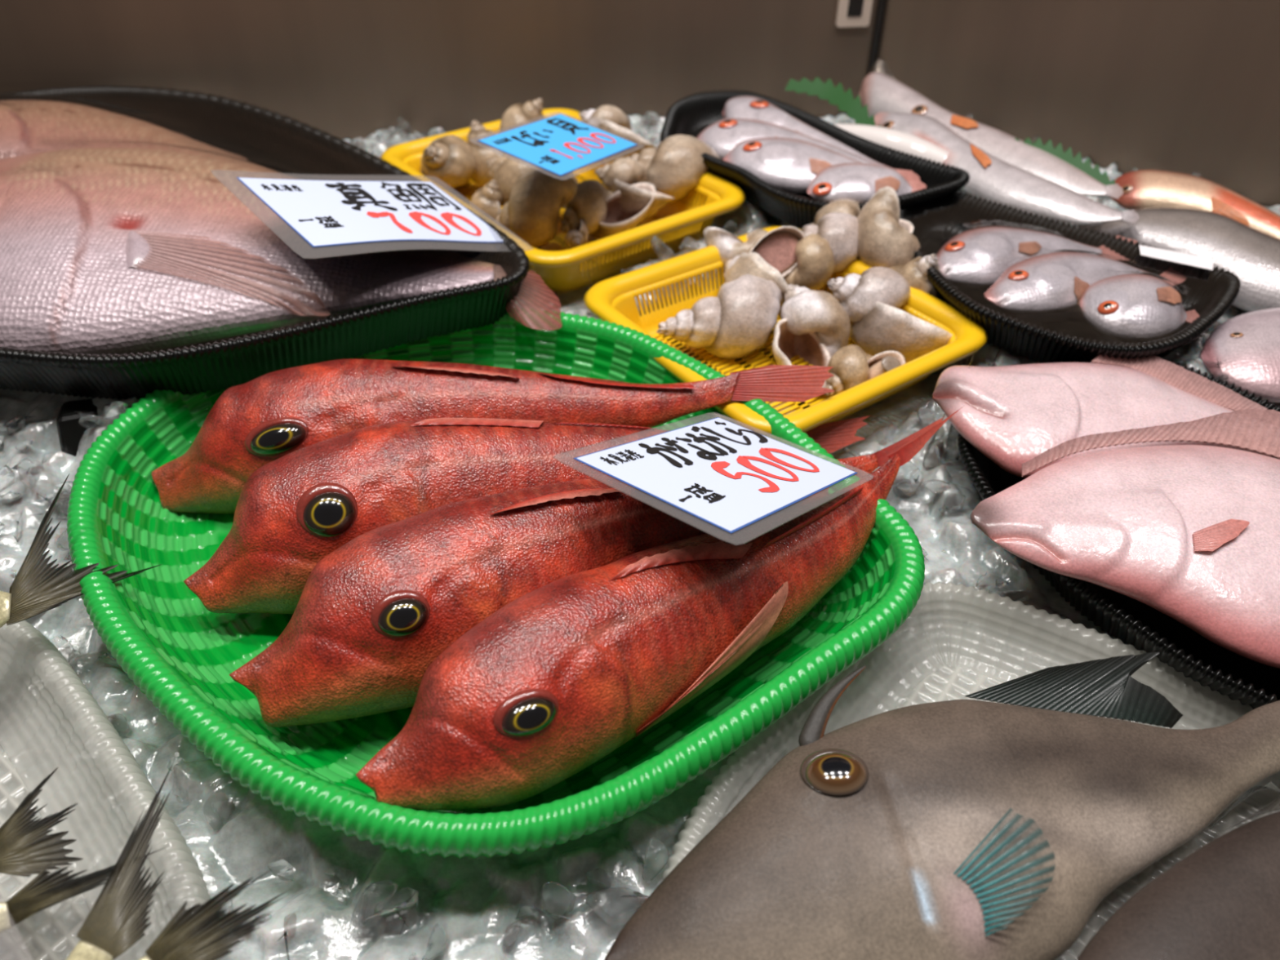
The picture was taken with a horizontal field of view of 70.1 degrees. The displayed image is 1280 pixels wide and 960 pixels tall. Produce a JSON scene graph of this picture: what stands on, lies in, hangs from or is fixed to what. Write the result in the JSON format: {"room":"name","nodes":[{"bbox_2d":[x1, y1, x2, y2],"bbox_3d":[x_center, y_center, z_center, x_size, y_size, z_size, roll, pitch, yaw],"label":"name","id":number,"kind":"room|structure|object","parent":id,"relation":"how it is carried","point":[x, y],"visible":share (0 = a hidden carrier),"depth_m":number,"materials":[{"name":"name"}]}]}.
{"room":"food shop","nodes":[
{"label":"food shop","id":0,"kind":"room"},
{"bbox_2d":[0,0,878,140],"bbox_3d":[-0.528,-0.553,0.752,1.556,0.620,0.012,-4,40,-5],"label":"wall","id":1,"kind":"structure","parent":0,"point":[343,69],"depth_m":0.90,"materials":[{"name":"brown paint"}]},
{"bbox_2d":[835,0,872,26],"bbox_3d":[0.216,-0.486,0.908,0.034,0.064,0.006,-4,40,-5],"label":"wall outlet","id":2,"kind":"object","parent":1,"relation":"attached to","point":[850,13],"visible":1,"depth_m":0.92,"materials":[{"name":"beige plastic"}]},
{"bbox_2d":[847,0,863,16],"bbox_3d":[0.216,-0.485,0.907,0.015,0.044,0.001,-4,40,-5],"label":"socket","id":3,"kind":"object","parent":2,"relation":"attached to","point":[855,7],"depth_m":0.92,"materials":[{"name":"black plastic"}]},
{"bbox_2d":[862,0,886,107],"bbox_3d":[0.243,-0.604,0.813,0.007,0.620,0.007,-15,42,-17],"label":"trim","id":4,"kind":"structure","parent":1,"relation":"attached to","point":[882,3],"depth_m":0.93,"materials":[{"name":"black plastic"}]},
{"bbox_2d":[876,0,1279,207],"bbox_3d":[0.627,-0.399,0.569,0.997,0.620,0.012,29,48,30],"label":"wall","id":5,"kind":"structure","parent":0,"point":[1190,86],"depth_m":0.82,"materials":[{"name":"brown paint"}]},
{"bbox_3d":[-0.050,0.000,0.587,2.500,0.015,1.300,0,40,0],"label":"floor","id":6,"kind":"structure","parent":0,"visible":0},
{"bbox_2d":[0,111,1279,959],"bbox_3d":[0.035,-0.094,0.614,1.130,0.062,0.962,0,40,0],"label":"ice","id":7,"kind":"object","parent":6,"relation":"on","point":[474,901],"visible":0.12,"depth_m":0.37,"materials":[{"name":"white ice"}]},
{"bbox_2d":[56,398,97,456],"bbox_3d":[-0.312,-0.026,0.522,0.040,0.033,0.031,-8,41,-10],"label":"wedge","id":8,"kind":"object","parent":7,"relation":"on","point":[70,433],"visible":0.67,"depth_m":0.51,"materials":[{"name":"black"}]},
{"bbox_2d":[0,620,221,959],"bbox_3d":[-0.262,0.142,0.338,0.143,0.022,0.295,-32,49,-32],"label":"tray","id":9,"kind":"object","parent":7,"relation":"on","point":[50,720],"visible":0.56,"depth_m":0.36,"materials":[{"name":"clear plastic"}]},
{"bbox_2d":[0,767,83,877],"bbox_3d":[-0.224,0.125,0.302,0.068,0.022,0.030,-25,46,-26],"label":"fish","id":10,"kind":"object","parent":9,"relation":"on","point":[26,849],"visible":1,"depth_m":0.31},
{"bbox_2d":[0,473,161,627],"bbox_3d":[-0.268,0.047,0.384,0.053,0.034,0.106,23,45,25],"label":"fish","id":11,"kind":"object","parent":9,"relation":"on","point":[37,588],"visible":1,"depth_m":0.40},
{"bbox_2d":[0,847,164,933],"bbox_3d":[-0.201,0.138,0.291,0.096,0.019,0.019,-23,45,-25],"label":"fish","id":12,"kind":"object","parent":9,"relation":"on","point":[45,891],"visible":1,"depth_m":0.29},
{"bbox_2d":[66,756,176,959],"bbox_3d":[-0.163,0.139,0.285,0.019,0.014,0.112,4,40,5],"label":"fish","id":13,"kind":"object","parent":9,"relation":"on","point":[116,922],"visible":1,"depth_m":0.29},
{"bbox_2d":[139,868,286,959],"bbox_3d":[-0.142,0.155,0.271,0.026,0.030,0.087,20,44,22],"label":"fish","id":14,"kind":"object","parent":9,"relation":"on","point":[197,932],"visible":1,"depth_m":0.28},
{"bbox_2d":[0,84,529,399],"bbox_3d":[-0.412,-0.204,0.650,0.403,0.071,0.653,-33,50,-33],"label":"tray","id":15,"kind":"object","parent":7,"relation":"on","point":[275,141],"visible":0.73,"depth_m":0.55,"materials":[{"name":"black plastic"}]},
{"bbox_2d":[0,99,299,179],"bbox_3d":[-0.432,-0.219,0.687,0.448,0.076,0.241,17,43,19],"label":"sea bream","id":16,"kind":"object","parent":15,"relation":"in","point":[26,126],"visible":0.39,"depth_m":0.71,"materials":[{"name":"pink food"}]},
{"bbox_2d":[0,147,561,355],"bbox_3d":[-0.310,-0.169,0.619,0.494,0.077,0.262,-5,40,-6],"label":"sea bream","id":17,"kind":"object","parent":15,"relation":"in","point":[105,251],"visible":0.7,"depth_m":0.56,"materials":[{"name":"pink food"}]},
{"bbox_2d":[236,177,503,247],"bbox_3d":[-0.164,-0.169,0.574,0.158,0.060,0.120,-31,49,-32],"label":"price card","id":18,"kind":"object","parent":15,"relation":"on","point":[324,213],"visible":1,"depth_m":0.57,"materials":[{"name":"white paper"}]},
{"bbox_2d":[66,306,924,858],"bbox_3d":[-0.088,0.016,0.465,0.338,0.043,0.386,-27,47,-28],"label":"woven basket","id":19,"kind":"object","parent":7,"relation":"on","point":[180,654],"visible":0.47,"depth_m":0.40,"materials":[{"name":"green plastic"}]},
{"bbox_2d":[151,358,834,514],"bbox_3d":[-0.079,-0.032,0.508,0.375,0.078,0.077,-6,40,-7],"label":"gurnard","id":20,"kind":"object","parent":19,"relation":"in","point":[252,424],"visible":0.76,"depth_m":0.48,"materials":[{"name":"red food"}]},
{"bbox_2d":[183,415,870,614],"bbox_3d":[-0.045,-0.010,0.476,0.367,0.075,0.079,-17,43,-19],"label":"gurnard","id":21,"kind":"object","parent":19,"relation":"in","point":[300,507],"visible":0.58,"depth_m":0.42,"materials":[{"name":"red food"}]},
{"bbox_2d":[228,416,944,727],"bbox_3d":[0.000,0.023,0.433,0.374,0.074,0.076,-19,44,-21],"label":"gurnard","id":22,"kind":"object","parent":19,"relation":"in","point":[362,634],"visible":0.55,"depth_m":0.37,"materials":[{"name":"red food"}]},
{"bbox_2d":[355,405,964,810],"bbox_3d":[0.045,0.045,0.397,0.349,0.064,0.068,-23,45,-25],"label":"gurnard","id":23,"kind":"object","parent":19,"relation":"in","point":[575,668],"visible":0.99,"depth_m":0.34,"materials":[{"name":"red food"}]},
{"bbox_2d":[573,417,857,533],"bbox_3d":[0.036,-0.006,0.399,0.092,0.047,0.120,28,48,29],"label":"price card","id":24,"kind":"object","parent":23,"relation":"on","point":[731,477],"visible":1,"depth_m":0.39,"materials":[{"name":"white paper"}]},
{"bbox_2d":[380,107,745,291],"bbox_3d":[-0.069,-0.236,0.757,0.200,0.044,0.272,-26,47,-28],"label":"basket","id":25,"kind":"object","parent":7,"relation":"on","point":[561,267],"visible":0.41,"depth_m":0.69,"materials":[{"name":"yellow plastic"}]},
{"bbox_2d":[419,134,475,189],"bbox_3d":[-0.165,-0.261,0.793,0.050,0.076,0.059,-17,43,-19],"label":"whelk","id":26,"kind":"object","parent":25,"relation":"in","point":[448,161],"visible":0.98,"depth_m":0.76,"materials":[{"name":"beige food"}]},
{"bbox_2d":[466,119,502,186],"bbox_3d":[-0.136,-0.280,0.793,0.036,0.061,0.049,-15,42,-17],"label":"whelk","id":27,"kind":"object","parent":25,"relation":"in","point":[483,152],"visible":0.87,"depth_m":0.78,"materials":[{"name":"beige food"}]},
{"bbox_2d":[470,178,503,221],"bbox_3d":[-0.122,-0.217,0.728,0.027,0.046,0.030,2,40,3],"label":"whelk","id":28,"kind":"object","parent":25,"relation":"in","point":[487,200],"visible":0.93,"depth_m":0.72,"materials":[{"name":"beige food"}]},
{"bbox_2d":[499,97,544,133],"bbox_3d":[-0.105,-0.310,0.813,0.039,0.054,0.043,3,40,4],"label":"whelk","id":29,"kind":"object","parent":25,"relation":"in","point":[517,115],"visible":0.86,"depth_m":0.80,"materials":[{"name":"beige food"}]},
{"bbox_2d":[485,154,578,208],"bbox_3d":[-0.083,-0.243,0.736,0.076,0.048,0.057,-8,41,-10],"label":"whelk","id":30,"kind":"object","parent":25,"relation":"in","point":[506,170],"visible":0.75,"depth_m":0.71,"materials":[{"name":"beige food"}]},
{"bbox_2d":[493,168,577,247],"bbox_3d":[-0.083,-0.208,0.698,0.056,0.058,0.046,31,49,31],"label":"whelk","id":31,"kind":"object","parent":25,"relation":"in","point":[531,211],"visible":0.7,"depth_m":0.68,"materials":[{"name":"beige food"}]},
{"bbox_2d":[477,113,637,176],"bbox_3d":[-0.057,-0.241,0.654,0.080,0.023,0.111,21,44,23],"label":"price card","id":32,"kind":"object","parent":25,"relation":"on","point":[560,144],"visible":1,"depth_m":0.65,"materials":[{"name":"blue paper"}]},
{"bbox_2d":[564,217,588,248],"bbox_3d":[-0.048,-0.187,0.694,0.016,0.020,0.027,11,41,13],"label":"whelk","id":33,"kind":"object","parent":25,"relation":"in","point":[573,238],"visible":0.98,"depth_m":0.69,"materials":[{"name":"beige food"}]},
{"bbox_2d":[560,179,655,238],"bbox_3d":[-0.024,-0.211,0.713,0.073,0.046,0.050,1,40,1],"label":"whelk","id":34,"kind":"object","parent":25,"relation":"in","point":[598,207],"visible":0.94,"depth_m":0.70,"materials":[{"name":"beige food"}]},
{"bbox_2d":[578,104,656,164],"bbox_3d":[-0.019,-0.297,0.794,0.043,0.046,0.071,-22,45,-24],"label":"whelk","id":35,"kind":"object","parent":25,"relation":"in","point":[609,118],"visible":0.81,"depth_m":0.78,"materials":[{"name":"beige food"}]},
{"bbox_2d":[594,157,674,218],"bbox_3d":[-0.003,-0.232,0.733,0.042,0.044,0.067,-21,44,-23],"label":"whelk","id":36,"kind":"object","parent":25,"relation":"in","point":[623,172],"visible":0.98,"depth_m":0.72,"materials":[{"name":"beige food"}]},
{"bbox_2d":[626,133,722,203],"bbox_3d":[0.028,-0.253,0.746,0.085,0.051,0.046,0,40,0],"label":"whelk","id":37,"kind":"object","parent":25,"relation":"in","point":[676,166],"visible":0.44,"depth_m":0.73,"materials":[{"name":"beige food"}]},
{"bbox_2d":[583,226,987,435],"bbox_3d":[0.090,-0.095,0.599,0.194,0.040,0.202,-24,46,-26],"label":"basket","id":38,"kind":"object","parent":7,"relation":"on","point":[612,300],"visible":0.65,"depth_m":0.60,"materials":[{"name":"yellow plastic"}]},
{"bbox_2d":[656,273,785,359],"bbox_3d":[0.056,-0.104,0.603,0.094,0.051,0.045,-8,41,-10],"label":"whelk","id":39,"kind":"object","parent":38,"relation":"in","point":[732,324],"visible":1,"depth_m":0.59,"materials":[{"name":"beige food"}]},
{"bbox_2d":[703,226,768,272],"bbox_3d":[0.075,-0.166,0.664,0.056,0.041,0.039,-4,40,-5],"label":"whelk","id":40,"kind":"object","parent":38,"relation":"in","point":[729,246],"visible":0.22,"depth_m":0.65,"materials":[{"name":"beige food"}]},
{"bbox_2d":[724,252,788,298],"bbox_3d":[0.079,-0.138,0.635,0.041,0.053,0.070,-5,40,-5],"label":"whelk","id":41,"kind":"object","parent":38,"relation":"in","point":[752,263],"visible":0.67,"depth_m":0.61,"materials":[{"name":"beige food"}]},
{"bbox_2d":[747,226,835,290],"bbox_3d":[0.106,-0.153,0.637,0.072,0.050,0.041,-2,40,-2],"label":"whelk","id":42,"kind":"object","parent":38,"relation":"in","point":[807,261],"visible":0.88,"depth_m":0.63,"materials":[{"name":"beige food"}]},
{"bbox_2d":[772,283,850,387],"bbox_3d":[0.109,-0.089,0.590,0.047,0.056,0.072,12,42,14],"label":"whelk","id":43,"kind":"object","parent":38,"relation":"in","point":[813,326],"visible":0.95,"depth_m":0.59,"materials":[{"name":"beige food"}]},
{"bbox_2d":[800,212,858,273],"bbox_3d":[0.136,-0.165,0.643,0.068,0.040,0.038,-6,40,-7],"label":"whelk","id":44,"kind":"object","parent":38,"relation":"in","point":[840,229],"visible":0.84,"depth_m":0.63,"materials":[{"name":"beige food"}]},
{"bbox_2d":[810,198,914,257],"bbox_3d":[0.156,-0.174,0.658,0.055,0.046,0.069,-28,47,-29],"label":"whelk","id":45,"kind":"object","parent":38,"relation":"in","point":[851,206],"visible":0.06,"depth_m":0.65,"materials":[{"name":"beige food"}]},
{"bbox_2d":[824,344,905,396],"bbox_3d":[0.142,-0.066,0.572,0.048,0.034,0.041,9,41,10],"label":"whelk","id":46,"kind":"object","parent":38,"relation":"in","point":[852,366],"visible":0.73,"depth_m":0.56,"materials":[{"name":"beige food"}]},
{"bbox_2d":[857,186,920,267],"bbox_3d":[0.171,-0.162,0.636,0.050,0.072,0.040,18,43,20],"label":"whelk","id":47,"kind":"object","parent":38,"relation":"in","point":[882,242],"visible":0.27,"depth_m":0.62,"materials":[{"name":"beige food"}]},
{"bbox_2d":[827,266,952,363],"bbox_3d":[0.172,-0.103,0.604,0.054,0.062,0.090,-27,47,-29],"label":"whelk","id":48,"kind":"object","parent":38,"relation":"in","point":[872,300],"visible":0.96,"depth_m":0.59,"materials":[{"name":"beige food"}]},
{"bbox_2d":[888,253,941,298],"bbox_3d":[0.184,-0.132,0.631,0.052,0.065,0.041,17,43,19],"label":"whelk","id":49,"kind":"object","parent":38,"relation":"in","point":[915,272],"visible":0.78,"depth_m":0.61,"materials":[{"name":"beige food"}]},
{"bbox_2d":[659,88,969,227],"bbox_3d":[0.115,-0.267,0.759,0.151,0.028,0.285,-26,46,-27],"label":"tray","id":50,"kind":"object","parent":7,"relation":"on","point":[691,114],"visible":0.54,"depth_m":0.73,"materials":[{"name":"black plastic"}]},
{"bbox_2d":[697,117,906,174],"bbox_3d":[0.136,-0.269,0.748,0.189,0.030,0.059,20,44,22],"label":"fish","id":51,"kind":"object","parent":50,"relation":"in","point":[722,135],"visible":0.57,"depth_m":0.76},
{"bbox_2d":[722,96,919,181],"bbox_3d":[0.142,-0.288,0.772,0.049,0.027,0.223,-24,46,-26],"label":"fish","id":52,"kind":"object","parent":50,"relation":"in","point":[740,107],"visible":0.53,"depth_m":0.79},
{"bbox_2d":[722,137,926,194],"bbox_3d":[0.140,-0.240,0.710,0.156,0.030,0.064,25,46,27],"label":"fish","id":53,"kind":"object","parent":50,"relation":"in","point":[789,165],"visible":0.74,"depth_m":0.71},
{"bbox_2d":[806,162,924,204],"bbox_3d":[0.168,-0.223,0.685,0.089,0.022,0.048,-3,40,-4],"label":"fish","id":54,"kind":"object","parent":50,"relation":"on","point":[858,182],"visible":0.89,"depth_m":0.67},
{"bbox_2d":[835,123,949,164],"bbox_3d":[0.217,-0.280,0.766,0.126,0.020,0.013,27,47,29],"label":"fish","id":55,"kind":"object","parent":7,"relation":"on","point":[900,140],"visible":0.66,"depth_m":0.76,"materials":[{"name":"white food"}]},
{"bbox_2d":[784,76,880,126],"bbox_3d":[0.180,-0.320,0.792,0.020,0.040,0.126,-31,49,-32],"label":"divider","id":56,"kind":"object","parent":55,"relation":"on","point":[836,95],"visible":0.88,"depth_m":0.80,"materials":[{"name":"green plastic"}]},
{"bbox_2d":[662,582,1279,959],"bbox_3d":[0.145,0.150,0.332,0.237,0.022,0.276,29,48,30],"label":"tray","id":57,"kind":"object","parent":7,"relation":"on","point":[997,639],"visible":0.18,"depth_m":0.41,"materials":[{"name":"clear plastic"}]},
{"bbox_2d":[604,652,1279,959],"bbox_3d":[0.147,0.109,0.342,0.345,0.050,0.110,-16,43,-19],"label":"filefish","id":58,"kind":"object","parent":57,"relation":"in","point":[954,829],"visible":1,"depth_m":0.31,"materials":[{"name":"grey food"}]},
{"bbox_2d":[1076,797,1279,959],"bbox_3d":[0.206,0.140,0.292,0.280,0.030,0.058,-21,44,-23],"label":"filefish","id":59,"kind":"object","parent":57,"relation":"in","point":[1221,901],"visible":1,"depth_m":0.28,"materials":[{"name":"grey food"}]},
{"bbox_2d":[858,56,1123,199],"bbox_3d":[0.277,-0.305,0.796,0.062,0.039,0.330,-15,42,-18],"label":"fish","id":60,"kind":"object","parent":7,"relation":"on","point":[880,90],"visible":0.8,"depth_m":0.77},
{"bbox_2d":[1014,137,1115,185],"bbox_3d":[0.337,-0.257,0.730,0.102,0.022,0.013,31,49,32],"label":"divider","id":61,"kind":"object","parent":60,"relation":"on","point":[1077,162],"visible":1,"depth_m":0.72,"materials":[{"name":"green plastic"}]},
{"bbox_2d":[874,111,1139,224],"bbox_3d":[0.276,-0.253,0.739,0.049,0.031,0.268,-20,44,-22],"label":"fish","id":62,"kind":"object","parent":7,"relation":"on","point":[993,178],"visible":0.83,"depth_m":0.71},
{"bbox_2d":[899,191,1240,363],"bbox_3d":[0.260,-0.139,0.612,0.233,0.040,0.165,30,48,31],"label":"tray","id":63,"kind":"object","parent":7,"relation":"on","point":[1066,336],"visible":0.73,"depth_m":0.60,"materials":[{"name":"black plastic"}]},
{"bbox_2d":[936,226,1137,288],"bbox_3d":[0.273,-0.161,0.635,0.160,0.026,0.056,-11,41,-13],"label":"fish","id":64,"kind":"object","parent":63,"relation":"in","point":[975,258],"visible":0.86,"depth_m":0.62},
{"bbox_2d":[983,251,1186,314],"bbox_3d":[0.288,-0.133,0.600,0.142,0.024,0.052,-13,42,-15],"label":"fish","id":65,"kind":"object","parent":63,"relation":"in","point":[1054,282],"visible":0.81,"depth_m":0.58},
{"bbox_2d":[1079,273,1199,343],"bbox_3d":[0.307,-0.107,0.567,0.064,0.028,0.057,-13,42,-15],"label":"fish","id":66,"kind":"object","parent":63,"relation":"in","point":[1129,308],"visible":1,"depth_m":0.55},
{"bbox_2d":[957,358,1279,709],"bbox_3d":[0.289,0.020,0.467,0.219,0.028,0.267,-23,45,-25],"label":"tray","id":67,"kind":"object","parent":7,"relation":"on","point":[1130,620],"visible":0.3,"depth_m":0.41,"materials":[{"name":"black plastic"}]},
{"bbox_2d":[932,354,1269,478],"bbox_3d":[0.279,-0.037,0.503,0.229,0.034,0.098,-6,40,-7],"label":"fish","id":68,"kind":"object","parent":67,"relation":"in","point":[1011,415],"visible":0.73,"depth_m":0.49},
{"bbox_2d":[970,408,1279,668],"bbox_3d":[0.282,0.021,0.430,0.228,0.042,0.149,-21,44,-23],"label":"fish","id":69,"kind":"object","parent":67,"relation":"in","point":[1190,534],"visible":1,"depth_m":0.41},
{"bbox_2d":[1077,207,1279,311],"bbox_3d":[0.415,-0.157,0.646,0.068,0.042,0.198,-29,48,-30],"label":"fish","id":70,"kind":"object","parent":7,"relation":"on","point":[1252,255],"visible":0.57,"depth_m":0.64},
{"bbox_2d":[1109,169,1279,239],"bbox_3d":[0.451,-0.197,0.682,0.050,0.027,0.195,-31,49,-31],"label":"fish","id":71,"kind":"object","parent":7,"relation":"on","point":[1142,188],"visible":0.69,"depth_m":0.70},
{"bbox_2d":[1200,307,1279,403],"bbox_3d":[0.415,-0.081,0.566,0.145,0.030,0.079,-10,41,-11],"label":"fish","id":72,"kind":"object","parent":7,"relation":"on","point":[1249,342],"visible":1,"depth_m":0.55}
]}

